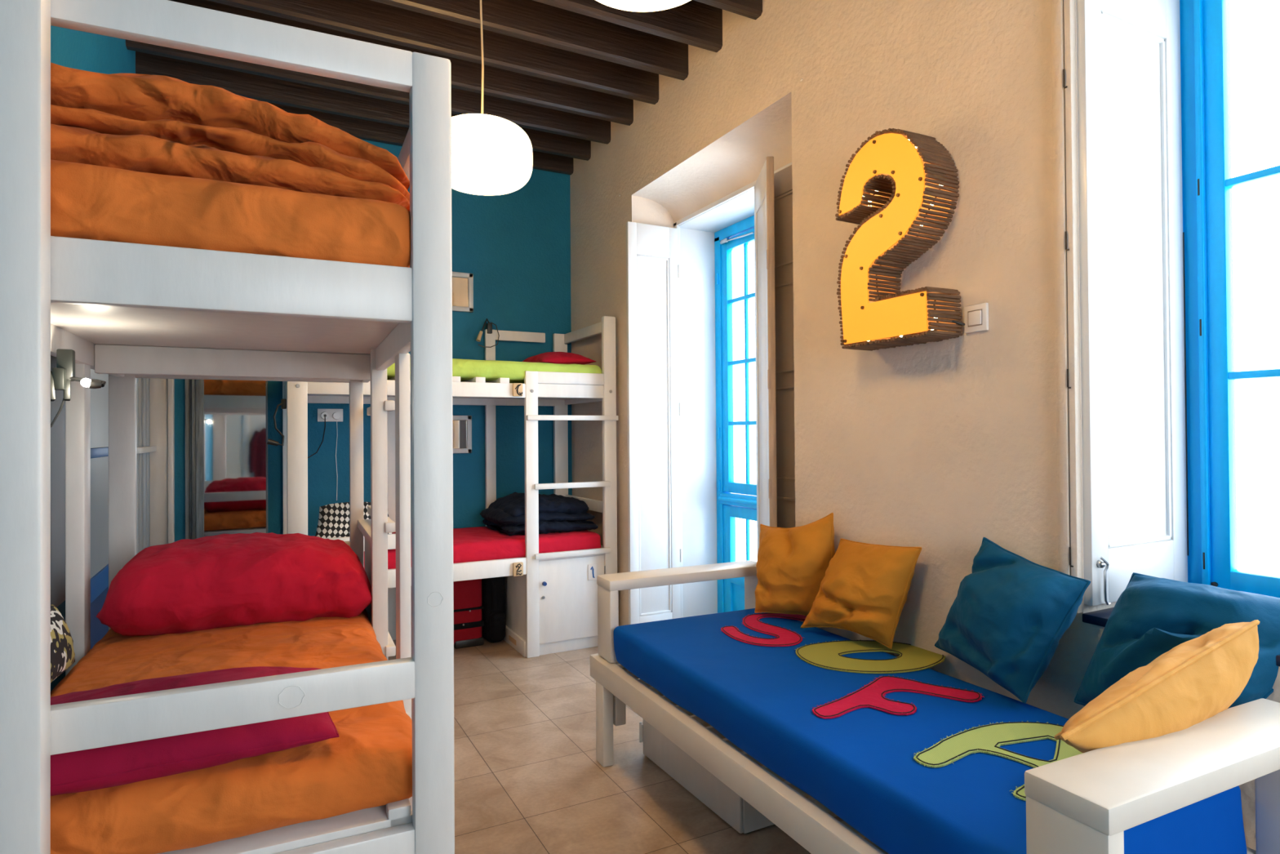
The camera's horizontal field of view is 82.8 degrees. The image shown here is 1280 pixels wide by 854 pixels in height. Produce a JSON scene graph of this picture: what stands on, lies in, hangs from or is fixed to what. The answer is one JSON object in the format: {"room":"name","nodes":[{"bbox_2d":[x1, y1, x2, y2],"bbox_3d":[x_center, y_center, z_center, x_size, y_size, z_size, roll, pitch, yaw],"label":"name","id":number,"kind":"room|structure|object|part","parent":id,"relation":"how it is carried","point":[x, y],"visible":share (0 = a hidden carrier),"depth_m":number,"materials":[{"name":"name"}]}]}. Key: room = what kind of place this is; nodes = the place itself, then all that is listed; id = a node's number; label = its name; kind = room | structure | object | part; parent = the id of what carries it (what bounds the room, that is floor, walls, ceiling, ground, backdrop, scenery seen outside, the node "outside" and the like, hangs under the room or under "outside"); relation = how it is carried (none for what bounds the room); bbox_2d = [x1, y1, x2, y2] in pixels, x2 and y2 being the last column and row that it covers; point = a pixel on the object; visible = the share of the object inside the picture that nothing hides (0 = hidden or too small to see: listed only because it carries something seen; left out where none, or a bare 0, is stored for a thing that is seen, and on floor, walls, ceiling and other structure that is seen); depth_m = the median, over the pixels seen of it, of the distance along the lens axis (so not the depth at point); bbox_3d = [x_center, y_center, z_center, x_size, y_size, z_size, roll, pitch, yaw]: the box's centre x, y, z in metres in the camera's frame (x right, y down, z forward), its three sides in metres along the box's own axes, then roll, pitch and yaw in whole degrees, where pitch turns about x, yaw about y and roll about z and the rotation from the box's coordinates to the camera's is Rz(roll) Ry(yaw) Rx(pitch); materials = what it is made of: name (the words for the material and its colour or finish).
{"room":"dormitory","nodes":[
{"label":"dormitory","id":0,"kind":"room"},
{"bbox_2d":[50,25,135,691],"bbox_3d":[-1.243,-0.381,1.033,0.120,3.400,6.775,0,-1,-28],"label":"wall","id":1,"kind":"structure","parent":0,"point":[69,48],"depth_m":2.71,"materials":[{"name":"teal paint"}]},
{"bbox_2d":[50,355,108,607],"bbox_3d":[-1.882,-0.156,2.414,0.030,1.415,1.420,0,-1,-28],"label":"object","id":2,"kind":"structure","parent":1,"relation":"in","point":[99,397],"depth_m":2.67,"materials":[{"name":"grey paint"}]},
{"bbox_3d":[-2.041,0.096,2.734,0.016,0.036,0.700,0,-1,-28],"label":"blue rail","id":3,"kind":"part","parent":2,"relation":"part of","materials":[{"name":"blue paint"}]},
{"bbox_2d":[90,586,108,648],"bbox_3d":[-2.191,0.969,2.988,0.012,0.650,1.250,0,-1,-28],"label":"baseboard","id":4,"kind":"structure","parent":1,"relation":"attached to","point":[98,630],"depth_m":2.78,"materials":[{"name":"blue paint"}]},
{"bbox_2d":[90,564,108,603],"bbox_3d":[-2.184,0.601,2.985,0.022,0.085,1.230,0,-1,-28],"label":"trim","id":5,"kind":"structure","parent":1,"relation":"attached to","point":[100,581],"depth_m":2.75,"materials":[{"name":"blue paint"}]},
{"bbox_2d":[136,377,156,554],"bbox_3d":[-2.574,0.229,3.762,0.055,2.150,0.660,0,-1,-28],"label":"door","id":6,"kind":"structure","parent":1,"relation":"in","point":[143,447],"depth_m":3.79,"materials":[{"name":"grey paint"}]},
{"bbox_3d":[-2.582,0.229,3.758,0.038,2.150,0.660,0,-1,-28],"label":"panel","id":7,"kind":"part","parent":6,"relation":"part of","materials":[{"name":"grey paint"}]},
{"bbox_3d":[-2.562,0.117,3.770,0.025,0.030,0.660,0,-1,-28],"label":"rail","id":8,"kind":"part","parent":6,"relation":"part of","materials":[{"name":"white paint"}]},
{"bbox_2d":[174,138,572,542],"bbox_3d":[-1.436,-0.344,4.824,3.260,3.400,0.120,0,-1,-28],"label":"wall","id":9,"kind":"structure","parent":0,"point":[515,245],"depth_m":4.97,"materials":[{"name":"teal paint"}]},
{"bbox_2d":[149,377,174,546],"bbox_3d":[-2.679,0.207,4.066,0.121,2.300,0.055,0,-1,-28],"label":"trim","id":10,"kind":"structure","parent":9,"relation":"attached to","point":[162,391],"depth_m":4.06,"materials":[{"name":"white paint"}]},
{"bbox_2d":[185,378,267,539],"bbox_3d":[-2.395,0.192,4.215,0.418,1.930,0.055,0,-1,-28],"label":"mirror","id":11,"kind":"object","parent":9,"relation":"attached to","point":[226,420],"visible":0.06,"depth_m":4.21,"materials":[{"name":"clear glass"}]},
{"bbox_2d":[307,408,342,500],"bbox_3d":[-1.954,0.171,4.448,0.257,0.569,0.053,0,-1,-28],"label":"wall socket","id":12,"kind":"object","parent":9,"relation":"attached to","point":[323,415],"visible":0.94,"depth_m":4.48,"materials":[{"name":"white plastic"}]},
{"bbox_3d":[-1.997,0.066,4.428,0.162,0.286,0.026,0,-1,-16],"label":"cord","id":13,"kind":"part","parent":12,"relation":"part of","materials":[{"name":"black plastic"}]},
{"bbox_3d":[-1.917,-0.073,4.495,0.146,0.080,0.010,0,-1,-28],"label":"socket plate","id":14,"kind":"part","parent":12,"relation":"part of","materials":[{"name":"white plastic"}]},
{"bbox_3d":[-1.874,0.205,4.488,0.012,0.500,0.037,0,-1,-28],"label":"cord","id":15,"kind":"part","parent":12,"relation":"part of","materials":[{"name":"white plastic"}]},
{"bbox_2d":[453,415,471,453],"bbox_3d":[-1.254,0.049,4.831,0.268,0.254,0.028,0,-1,-28],"label":"wall mirror","id":16,"kind":"object","parent":9,"relation":"attached to","point":[462,424],"visible":0.46,"depth_m":4.86,"materials":[{"name":"white paint"}]},
{"bbox_2d":[453,420,466,448],"bbox_3d":[-1.256,0.049,4.835,0.206,0.192,0.008,0,-1,-28],"label":"mirror glass","id":17,"kind":"object","parent":16,"relation":"attached to","point":[460,427],"depth_m":4.86,"materials":[{"name":"white"}]},
{"bbox_2d":[452,271,473,312],"bbox_3d":[-1.247,-0.905,4.847,0.268,0.262,0.028,0,-1,-28],"label":"wall mirror","id":18,"kind":"object","parent":9,"relation":"attached to","point":[462,282],"visible":0.57,"depth_m":4.87,"materials":[{"name":"white paint"}]},
{"bbox_2d":[452,276,468,306],"bbox_3d":[-1.249,-0.905,4.851,0.206,0.200,0.008,0,-1,-28],"label":"mirror glass","id":19,"kind":"object","parent":18,"relation":"attached to","point":[460,284],"depth_m":4.87,"materials":[{"name":"white"}]},
{"bbox_2d":[388,637,873,853],"bbox_3d":[0.311,1.365,1.825,3.960,0.100,7.375,0,-1,-28],"label":"floor","id":20,"kind":"structure","parent":0,"point":[529,777],"depth_m":2.74,"materials":[{"name":"beige tile"}]},
{"bbox_2d":[0,0,454,853],"bbox_3d":[-1.124,0.227,2.019,0.972,2.200,1.834,0,-1,-28],"label":"bunk bed","id":21,"kind":"object","parent":20,"relation":"on","point":[127,312],"visible":0.78,"depth_m":1.34,"materials":[{"name":"white paint"}]},
{"bbox_3d":[-0.965,0.217,1.097,0.110,2.200,0.050,0,-1,-25],"label":"post","id":22,"kind":"part","parent":21,"relation":"part of","materials":[{"name":"white paint"}]},
{"bbox_3d":[-1.667,0.522,2.155,0.049,1.620,0.071,0,-1,-28],"label":"post","id":23,"kind":"part","parent":21,"relation":"part of","materials":[{"name":"white paint"}]},
{"bbox_2d":[50,348,106,427],"bbox_3d":[-1.423,-0.089,1.823,0.124,0.217,0.083,0,-1,7],"label":"reading lamp","id":24,"kind":"object","parent":21,"relation":"attached to","point":[61,375],"visible":0.91,"depth_m":1.83,"materials":[{"name":"silver metal"}]},
{"bbox_3d":[-1.463,-0.027,1.812,0.009,0.093,0.055,-1,-1,25],"label":"cord","id":25,"kind":"part","parent":24,"relation":"part of","materials":[{"name":"black plastic"}]},
{"bbox_3d":[-1.386,-0.111,1.817,0.022,0.022,0.022,0,-1,-28],"label":"bulb","id":26,"kind":"part","parent":24,"relation":"part of","materials":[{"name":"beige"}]},
{"bbox_3d":[-1.412,-0.117,1.844,0.106,0.032,0.020,0,-1,-5],"label":"arm","id":27,"kind":"part","parent":24,"relation":"part of","materials":[{"name":"grey metal"}]},
{"bbox_3d":[-1.877,0.320,2.636,0.080,2.037,0.035,0,-1,-25],"label":"post","id":28,"kind":"part","parent":21,"relation":"part of","materials":[{"name":"white paint"}]},
{"bbox_2d":[50,159,410,267],"bbox_3d":[-1.143,-0.359,2.012,0.780,0.165,1.731,0,-1,-25],"label":"mattress","id":29,"kind":"object","parent":21,"relation":"on","point":[88,201],"visible":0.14,"depth_m":1.26,"materials":[{"name":"orange fabric"}]},
{"bbox_2d":[50,62,409,212],"bbox_3d":[-0.931,-0.528,1.535,0.818,0.220,0.662,0,-1,-28],"label":"duvet","id":30,"kind":"object","parent":29,"relation":"on","point":[156,124],"visible":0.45,"depth_m":1.28,"materials":[{"name":"orange fabric"}]},
{"bbox_2d":[50,608,412,853],"bbox_3d":[-1.136,0.686,2.022,0.804,0.144,1.702,0,-1,-25],"label":"mattress","id":31,"kind":"object","parent":21,"relation":"on","point":[369,765],"visible":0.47,"depth_m":1.38,"materials":[{"name":"orange fabric"}]},
{"bbox_2d":[50,604,75,683],"bbox_3d":[-1.449,0.542,1.744,0.092,0.171,0.422,0,-1,-23],"label":"pillow","id":32,"kind":"object","parent":31,"relation":"on","point":[62,652],"visible":0.38,"depth_m":1.80,"materials":[{"name":"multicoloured fabric"}]},
{"bbox_2d":[50,666,339,795],"bbox_3d":[-0.920,0.574,1.419,0.601,0.129,0.339,0,-1,-25],"label":"blanket","id":33,"kind":"object","parent":31,"relation":"on","point":[97,768],"visible":0.52,"depth_m":1.32,"materials":[{"name":"fabric"}]},
{"bbox_2d":[95,532,372,635],"bbox_3d":[-1.319,0.516,2.451,0.783,0.298,0.539,0,-1,-28],"label":"pillow","id":34,"kind":"object","parent":31,"relation":"on","point":[222,580],"visible":0.94,"depth_m":2.25,"materials":[{"name":"red fabric"}]},
{"bbox_3d":[-0.769,-0.684,1.248,0.728,0.069,0.033,0,-1,-25],"label":"guard rail","id":35,"kind":"part","parent":21,"relation":"part of","materials":[{"name":"white paint"}]},
{"bbox_3d":[-0.761,0.481,1.238,0.728,0.072,0.033,0,-1,-25],"label":"guard rail","id":36,"kind":"part","parent":21,"relation":"part of","materials":[{"name":"white paint"}]},
{"bbox_3d":[-1.161,0.318,2.976,0.053,2.037,0.037,0,-1,-28],"label":"post","id":37,"kind":"part","parent":21,"relation":"part of","materials":[{"name":"white paint"}]},
{"bbox_3d":[-1.003,0.391,2.711,0.054,0.033,0.582,0,-1,-25],"label":"rail","id":38,"kind":"part","parent":21,"relation":"part of","materials":[{"name":"white paint"}]},
{"bbox_3d":[-0.992,0.855,2.710,0.020,0.955,0.582,0,-1,-25],"label":"locker door","id":39,"kind":"part","parent":21,"relation":"part of","materials":[{"name":"white paint"}]},
{"bbox_3d":[-0.639,0.563,1.964,0.030,1.520,0.085,0,-1,-25],"label":"post","id":40,"kind":"part","parent":21,"relation":"part of","materials":[{"name":"white paint"}]},
{"bbox_3d":[-0.530,-0.678,1.717,0.030,0.065,0.604,0,-1,-25],"label":"guard rail","id":41,"kind":"part","parent":21,"relation":"part of","materials":[{"name":"white paint"}]},
{"bbox_3d":[-0.403,0.298,1.410,0.077,2.037,0.038,0,-1,-28],"label":"post","id":42,"kind":"part","parent":21,"relation":"part of","materials":[{"name":"white paint"}]},
{"bbox_2d":[282,315,617,657],"bbox_3d":[-1.135,0.335,4.417,1.842,2.030,0.826,0,-1,-28],"label":"bunk bed","id":43,"kind":"object","parent":20,"relation":"on","point":[551,598],"visible":0.73,"depth_m":4.35,"materials":[{"name":"white paint"}]},
{"bbox_2d":[266,398,286,445],"bbox_3d":[-1.829,-0.024,3.657,0.090,0.238,0.084,0,-1,-28],"label":"reading lamp","id":44,"kind":"object","parent":43,"relation":"attached to","point":[283,401],"visible":1,"depth_m":3.64,"materials":[{"name":"black plastic"}]},
{"bbox_3d":[-1.814,-0.016,3.650,0.052,0.222,0.040,0,-1,-28],"label":"arm","id":45,"kind":"part","parent":44,"relation":"part of","materials":[{"name":"black plastic"}]},
{"bbox_3d":[-2.098,0.348,4.355,0.080,2.015,0.040,0,-1,-28],"label":"post","id":46,"kind":"part","parent":43,"relation":"part of","materials":[{"name":"white paint"}]},
{"bbox_3d":[-1.736,0.517,3.682,0.094,1.660,0.036,0,-1,-28],"label":"post","id":47,"kind":"part","parent":43,"relation":"part of","materials":[{"name":"white paint"}]},
{"bbox_3d":[-1.472,0.614,3.821,0.510,0.080,0.030,0,-1,-28],"label":"guard rail","id":48,"kind":"part","parent":43,"relation":"part of","materials":[{"name":"white paint"}]},
{"bbox_3d":[-1.582,0.595,4.628,0.085,1.520,0.030,0,-1,-28],"label":"post","id":49,"kind":"part","parent":43,"relation":"part of","materials":[{"name":"white paint"}]},
{"bbox_2d":[364,526,600,569],"bbox_3d":[-1.145,0.712,4.407,1.702,0.127,0.747,0,-1,-28],"label":"mattress","id":50,"kind":"object","parent":43,"relation":"on","point":[478,543],"visible":0.4,"depth_m":4.25,"materials":[{"name":"red fabric"}]},
{"bbox_2d":[315,502,391,537],"bbox_3d":[-1.594,0.540,4.015,0.417,0.238,0.295,0,-1,-28],"label":"pillow","id":51,"kind":"object","parent":50,"relation":"on","point":[334,518],"visible":0.28,"depth_m":3.91,"materials":[{"name":"fabric"}]},
{"bbox_2d":[480,492,598,535],"bbox_3d":[-0.658,0.549,4.675,0.635,0.258,0.617,0,-1,-28],"label":"duvet","id":52,"kind":"object","parent":50,"relation":"on","point":[557,513],"visible":0.9,"depth_m":4.47,"materials":[{"name":"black fabric"}]},
{"bbox_2d":[475,318,499,347],"bbox_3d":[-1.042,-0.633,4.890,0.165,0.198,0.095,0,-1,-40],"label":"reading lamp","id":53,"kind":"object","parent":43,"relation":"attached to","point":[488,326],"visible":1,"depth_m":4.89,"materials":[{"name":"black plastic"}]},
{"bbox_3d":[-1.038,-0.681,4.876,0.011,0.102,0.082,-1,-1,34],"label":"arm","id":54,"kind":"part","parent":53,"relation":"part of","materials":[{"name":"black plastic"}]},
{"bbox_3d":[-1.013,0.346,4.927,0.068,2.015,0.035,0,-1,-28],"label":"post","id":55,"kind":"part","parent":43,"relation":"part of","materials":[{"name":"white paint"}]},
{"bbox_2d":[386,356,601,383],"bbox_3d":[-1.157,-0.334,4.410,1.716,0.128,0.757,0,-1,-28],"label":"mattress","id":56,"kind":"object","parent":43,"relation":"on","point":[467,369],"visible":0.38,"depth_m":4.19,"materials":[{"name":"green fabric"}]},
{"bbox_2d":[522,351,595,364],"bbox_3d":[-0.558,-0.435,4.765,0.380,0.112,0.552,0,-1,-28],"label":"pillow","id":57,"kind":"object","parent":56,"relation":"on","point":[559,357],"visible":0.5,"depth_m":4.57,"materials":[{"name":"red fabric"}]},
{"bbox_3d":[-0.860,-0.626,5.017,0.430,0.069,0.024,0,-1,-28],"label":"guard rail","id":58,"kind":"part","parent":43,"relation":"part of","materials":[{"name":"white paint"}]},
{"bbox_3d":[-0.562,0.345,5.163,0.100,2.015,0.035,0,-1,-28],"label":"post","id":59,"kind":"part","parent":43,"relation":"part of","materials":[{"name":"white paint"}]},
{"bbox_3d":[-0.439,-0.293,4.374,0.477,0.070,0.034,0,-1,-28],"label":"guard rail","id":60,"kind":"part","parent":43,"relation":"part of","materials":[{"name":"white paint"}]},
{"bbox_3d":[-0.408,1.031,4.365,0.421,0.486,0.012,0,-1,-28],"label":"locker door","id":61,"kind":"part","parent":43,"relation":"part of","materials":[{"name":"white paint"}]},
{"bbox_3d":[-0.358,-0.631,4.857,0.030,0.069,0.730,0,-1,-28],"label":"guard rail","id":62,"kind":"part","parent":43,"relation":"part of","materials":[{"name":"white paint"}]},
{"bbox_3d":[-0.350,0.513,4.846,0.030,0.070,0.730,0,-1,-28],"label":"guard rail","id":63,"kind":"part","parent":43,"relation":"part of","materials":[{"name":"white paint"}]},
{"bbox_3d":[-0.290,0.883,4.418,0.057,0.095,0.008,0,-1,-28],"label":"number plate","id":64,"kind":"part","parent":43,"relation":"part of","materials":[{"name":"white plastic"}]},
{"bbox_3d":[-0.189,0.329,4.502,0.087,2.030,0.045,0,-1,-28],"label":"post","id":65,"kind":"part","parent":43,"relation":"part of","materials":[{"name":"white paint"}]},
{"bbox_2d":[453,578,484,648],"bbox_3d":[-1.217,1.116,4.509,0.431,0.470,0.297,0,-1,-28],"label":"suitcase","id":66,"kind":"object","parent":20,"relation":"on","point":[468,621],"visible":0.38,"depth_m":4.45,"materials":[{"name":"red fabric"}]},
{"bbox_2d":[481,576,506,642],"bbox_3d":[-0.940,1.130,4.616,0.130,0.440,0.325,0,-1,-28],"label":"backpack","id":67,"kind":"object","parent":20,"relation":"on","point":[493,589],"visible":0.86,"depth_m":4.50,"materials":[{"name":"black fabric"}]},
{"bbox_2d":[639,686,817,833],"bbox_3d":[0.393,1.166,2.767,0.538,0.306,0.693,0,-1,-28],"label":"storage box","id":68,"kind":"object","parent":20,"relation":"on","point":[685,770],"visible":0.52,"depth_m":2.55,"materials":[{"name":"white paint"}]},
{"bbox_3d":[0.171,1.168,2.645,0.012,0.300,0.672,0,-1,-28],"label":"panel","id":69,"kind":"part","parent":68,"relation":"part of","materials":[{"name":"white paint"}]},
{"bbox_2d":[590,560,1279,853],"bbox_3d":[0.594,0.952,2.188,0.778,0.728,2.077,0,-1,-26],"label":"sofa","id":70,"kind":"object","parent":20,"relation":"on","point":[1085,802],"visible":0.49,"depth_m":1.43,"materials":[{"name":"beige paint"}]},
{"bbox_3d":[-0.140,1.169,2.874,0.048,0.318,0.078,0,-1,-28],"label":"leg","id":71,"kind":"part","parent":70,"relation":"part of","materials":[{"name":"beige paint"}]},
{"bbox_3d":[-0.128,0.781,2.899,0.040,0.286,0.135,0,-1,-26],"label":"arm post","id":72,"kind":"part","parent":70,"relation":"part of","materials":[{"name":"beige paint"}]},
{"bbox_3d":[0.191,0.621,3.054,0.754,0.044,0.139,0,-1,-26],"label":"armrest","id":73,"kind":"part","parent":70,"relation":"part of","materials":[{"name":"beige paint"}]},
{"bbox_3d":[0.235,0.959,2.095,0.120,0.089,1.935,0,-1,-28],"label":"rail","id":74,"kind":"part","parent":70,"relation":"part of","materials":[{"name":"beige paint"}]},
{"bbox_3d":[0.516,0.981,3.205,0.040,0.690,0.135,0,-1,-26],"label":"arm post","id":75,"kind":"part","parent":70,"relation":"part of","materials":[{"name":"beige paint"}]},
{"bbox_2d":[613,608,1246,853],"bbox_3d":[0.638,0.853,2.204,0.886,0.201,1.793,0,-1,-28],"label":"mattress","id":76,"kind":"object","parent":70,"relation":"on","point":[915,757],"visible":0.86,"depth_m":1.84,"materials":[{"name":"blue fabric"}]},
{"bbox_2d":[754,512,835,615],"bbox_3d":[0.603,0.542,2.917,0.203,0.425,0.427,0,-1,-42],"label":"cushion","id":77,"kind":"object","parent":76,"relation":"on","point":[792,565],"visible":0.83,"depth_m":2.82,"materials":[{"name":"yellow fabric"}]},
{"bbox_2d":[800,538,922,648],"bbox_3d":[0.785,0.576,2.577,0.213,0.346,0.425,0,-1,-28],"label":"cushion","id":78,"kind":"object","parent":76,"relation":"on","point":[864,588],"visible":1,"depth_m":2.49,"materials":[{"name":"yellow fabric"}]},
{"bbox_2d":[934,537,1091,703],"bbox_3d":[1.065,0.536,2.154,0.242,0.403,0.473,0,-1,-5],"label":"cushion","id":79,"kind":"object","parent":76,"relation":"on","point":[1007,619],"visible":1,"depth_m":2.00,"materials":[{"name":"blue fabric"}]},
{"bbox_2d":[1053,619,1259,752],"bbox_3d":[1.075,0.544,1.525,0.779,0.274,0.244,0,-1,-21],"label":"cushion","id":80,"kind":"object","parent":76,"relation":"on","point":[1200,677],"visible":0.88,"depth_m":1.41,"materials":[{"name":"yellow fabric"}]},
{"bbox_2d":[1073,572,1279,708],"bbox_3d":[1.371,0.557,1.772,0.467,0.345,0.333,0,-1,-3],"label":"cushion","id":81,"kind":"object","parent":76,"relation":"on","point":[1153,615],"visible":0.56,"depth_m":1.73,"materials":[{"name":"blue fabric"}]},
{"bbox_3d":[0.699,0.961,1.167,0.041,0.690,0.140,0,-1,-26],"label":"arm post","id":82,"kind":"part","parent":70,"relation":"part of","materials":[{"name":"beige paint"}]},
{"bbox_3d":[1.018,0.599,1.324,0.756,0.044,0.144,0,-1,-26],"label":"armrest","id":83,"kind":"part","parent":70,"relation":"part of","materials":[{"name":"beige paint"}]},
{"bbox_3d":[0.911,0.956,2.333,0.050,0.089,1.780,0,-1,-26],"label":"rail","id":84,"kind":"part","parent":70,"relation":"part of","materials":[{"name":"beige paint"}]},
{"bbox_3d":[1.344,0.959,1.475,0.040,0.690,0.140,0,-1,-26],"label":"arm post","id":85,"kind":"part","parent":70,"relation":"part of","materials":[{"name":"beige paint"}]},
{"bbox_2d":[569,0,1279,850],"bbox_3d":[1.352,-0.387,2.394,0.620,3.400,7.015,0,-1,-28],"label":"wall","id":86,"kind":"structure","parent":0,"point":[942,447],"depth_m":2.55,"materials":[{"name":"beige paint"}]},
{"bbox_2d":[626,221,681,624],"bbox_3d":[0.089,0.038,4.401,0.357,2.525,0.033,0,-1,-28],"label":"window shutter","id":87,"kind":"object","parent":86,"relation":"attached to","point":[652,268],"visible":0.88,"depth_m":4.40,"materials":[{"name":"white paint"}]},
{"bbox_2d":[673,162,791,617],"bbox_3d":[1.002,0.024,4.090,0.992,2.615,1.497,0,-1,-28],"label":"door","id":88,"kind":"structure","parent":86,"relation":"in","point":[711,501],"depth_m":4.55,"materials":[{"name":"white paint"}]},
{"bbox_3d":[0.843,0.038,4.005,0.096,2.586,1.462,0,-1,-28],"label":"frame","id":89,"kind":"part","parent":88,"relation":"part of","materials":[{"name":"blue paint"}]},
{"bbox_3d":[0.692,-0.387,4.308,0.044,1.585,0.667,0,-1,-28],"label":"sash","id":90,"kind":"part","parent":88,"relation":"part of","materials":[{"name":"blue paint"}]},
{"bbox_2d":[754,156,795,552],"bbox_3d":[0.664,0.015,3.414,0.232,2.545,0.580,0,-1,-28],"label":"window shutter","id":91,"kind":"object","parent":86,"relation":"attached to","point":[773,193],"visible":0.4,"depth_m":3.52,"materials":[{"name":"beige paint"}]},
{"bbox_2d":[835,128,964,351],"bbox_3d":[0.871,-0.639,2.468,0.154,0.718,0.431,0,-1,-28],"label":"number sign","id":92,"kind":"object","parent":86,"relation":"attached to","point":[885,184],"visible":1,"depth_m":2.41,"materials":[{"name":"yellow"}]},
{"bbox_3d":[0.869,-0.639,2.474,0.045,0.666,0.361,0,-1,-28],"label":"fairy light cord","id":93,"kind":"part","parent":92,"relation":"part of","materials":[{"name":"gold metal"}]},
{"bbox_3d":[1.004,-0.332,2.312,0.072,0.020,0.013,0,-1,-3],"label":"power cord","id":94,"kind":"part","parent":92,"relation":"part of","materials":[{"name":"black plastic"}]},
{"bbox_2d":[964,302,988,333],"bbox_3d":[1.054,-0.341,2.278,0.016,0.086,0.080,0,-1,-28],"label":"light switch","id":95,"kind":"object","parent":86,"relation":"attached to","point":[975,316],"visible":1,"depth_m":2.27,"materials":[{"name":"white plastic"}]},
{"bbox_2d":[1050,0,1082,613],"bbox_3d":[1.191,-0.565,2.026,0.046,2.150,0.056,0,-1,-28],"label":"trim","id":96,"kind":"structure","parent":86,"relation":"attached to","point":[1057,24],"depth_m":2.01,"materials":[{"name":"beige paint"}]},
{"bbox_2d":[1076,0,1187,605],"bbox_3d":[1.437,-0.452,2.099,0.487,1.878,0.048,0,-1,-28],"label":"window shutter","id":97,"kind":"object","parent":86,"relation":"attached to","point":[1134,435],"visible":0.93,"depth_m":2.10,"materials":[{"name":"white paint"}]},
{"bbox_2d":[1082,607,1279,666],"bbox_3d":[1.705,0.515,1.557,0.476,0.025,1.226,0,-1,-28],"label":"window sill","id":98,"kind":"structure","parent":86,"relation":"attached to","point":[1100,617],"depth_m":1.97,"materials":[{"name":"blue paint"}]},
{"bbox_2d":[1179,0,1279,598],"bbox_3d":[1.955,-0.447,1.701,0.115,1.946,1.226,0,-1,-28],"label":"window","id":99,"kind":"structure","parent":86,"relation":"in","point":[1207,181],"depth_m":2.16,"materials":[{"name":"blue paint"}]},
{"bbox_3d":[1.955,-0.447,1.701,0.115,1.946,1.226,0,-1,-28],"label":"frame","id":100,"kind":"part","parent":99,"relation":"part of","materials":[{"name":"blue paint"}]},
{"bbox_3d":[0.108,-2.134,1.765,3.360,0.100,7.175,0,-1,-28],"label":"ceiling","id":101,"kind":"structure","parent":0,"visible":0},
{"bbox_2d":[135,51,591,160],"bbox_3d":[-1.482,-1.936,4.368,2.560,0.226,0.062,0,-1,-28],"label":"ceiling beam","id":102,"kind":"structure","parent":101,"relation":"attached to","point":[258,87],"depth_m":4.12,"materials":[{"name":"brown wood"}]},
{"bbox_2d":[125,39,610,143],"bbox_3d":[-1.335,-1.939,4.087,2.560,0.226,0.062,0,-1,-28],"label":"ceiling beam","id":103,"kind":"structure","parent":101,"relation":"attached to","point":[524,115],"depth_m":4.21,"materials":[{"name":"brown wood"}]},
{"bbox_2d":[168,0,633,125],"bbox_3d":[-1.188,-1.943,3.807,2.560,0.226,0.062,0,-1,-28],"label":"ceiling beam","id":104,"kind":"structure","parent":101,"relation":"attached to","point":[466,75],"depth_m":4.03,"materials":[{"name":"brown wood"}]},
{"bbox_2d":[259,100,573,174],"bbox_3d":[-1.625,-1.932,4.640,2.560,0.226,0.062,0,-1,-28],"label":"ceiling beam","id":105,"kind":"structure","parent":101,"relation":"attached to","point":[362,129],"depth_m":4.60,"materials":[{"name":"brown wood"}]},
{"bbox_2d":[207,0,658,104],"bbox_3d":[-1.041,-1.947,3.526,2.560,0.226,0.062,0,-1,-28],"label":"ceiling beam","id":106,"kind":"structure","parent":101,"relation":"attached to","point":[369,19],"depth_m":3.58,"materials":[{"name":"brown wood"}]},
{"bbox_2d":[451,0,533,195],"bbox_3d":[-0.636,-1.518,2.916,0.400,1.101,0.400,0,-1,-28],"label":"pendant lamp","id":107,"kind":"object","parent":101,"relation":"hanging from","point":[491,155],"visible":0.75,"depth_m":2.77,"materials":[{"name":"white paper"}]},
{"bbox_3d":[-0.636,-1.635,2.918,0.016,0.867,0.009,0,-1,-28],"label":"cord","id":108,"kind":"part","parent":107,"relation":"part of","materials":[{"name":"beige fabric"}]},
{"bbox_3d":[-0.632,-1.084,2.912,0.400,0.234,0.400,0,-1,-28],"label":"lamp shade","id":109,"kind":"part","parent":107,"relation":"part of","materials":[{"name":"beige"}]},
{"bbox_2d":[370,0,688,79],"bbox_3d":[-0.894,-1.950,3.246,2.560,0.226,0.062,0,-1,-28],"label":"ceiling beam","id":110,"kind":"structure","parent":101,"relation":"attached to","point":[531,20],"depth_m":3.50,"materials":[{"name":"brown wood"}]},
{"bbox_2d":[533,0,722,52],"bbox_3d":[-0.747,-1.954,2.966,2.560,0.226,0.062,0,-1,-28],"label":"ceiling beam","id":111,"kind":"structure","parent":101,"relation":"attached to","point":[694,23],"depth_m":3.41,"materials":[{"name":"brown wood"}]},
{"bbox_2d":[595,0,690,12],"bbox_3d":[0.006,-1.557,1.672,0.400,1.055,0.400,0,-1,-28],"label":"paper lantern","id":112,"kind":"object","parent":101,"relation":"hanging from","point":[643,6],"visible":1,"depth_m":1.77,"materials":[{"name":"beige paper"}]},
{"bbox_2d":[694,0,762,19],"bbox_3d":[-0.600,-1.958,2.686,2.560,0.226,0.062,0,-1,-28],"label":"ceiling beam","id":113,"kind":"structure","parent":101,"relation":"attached to","point":[753,9],"depth_m":3.21,"materials":[{"name":"brown wood"}]}
]}

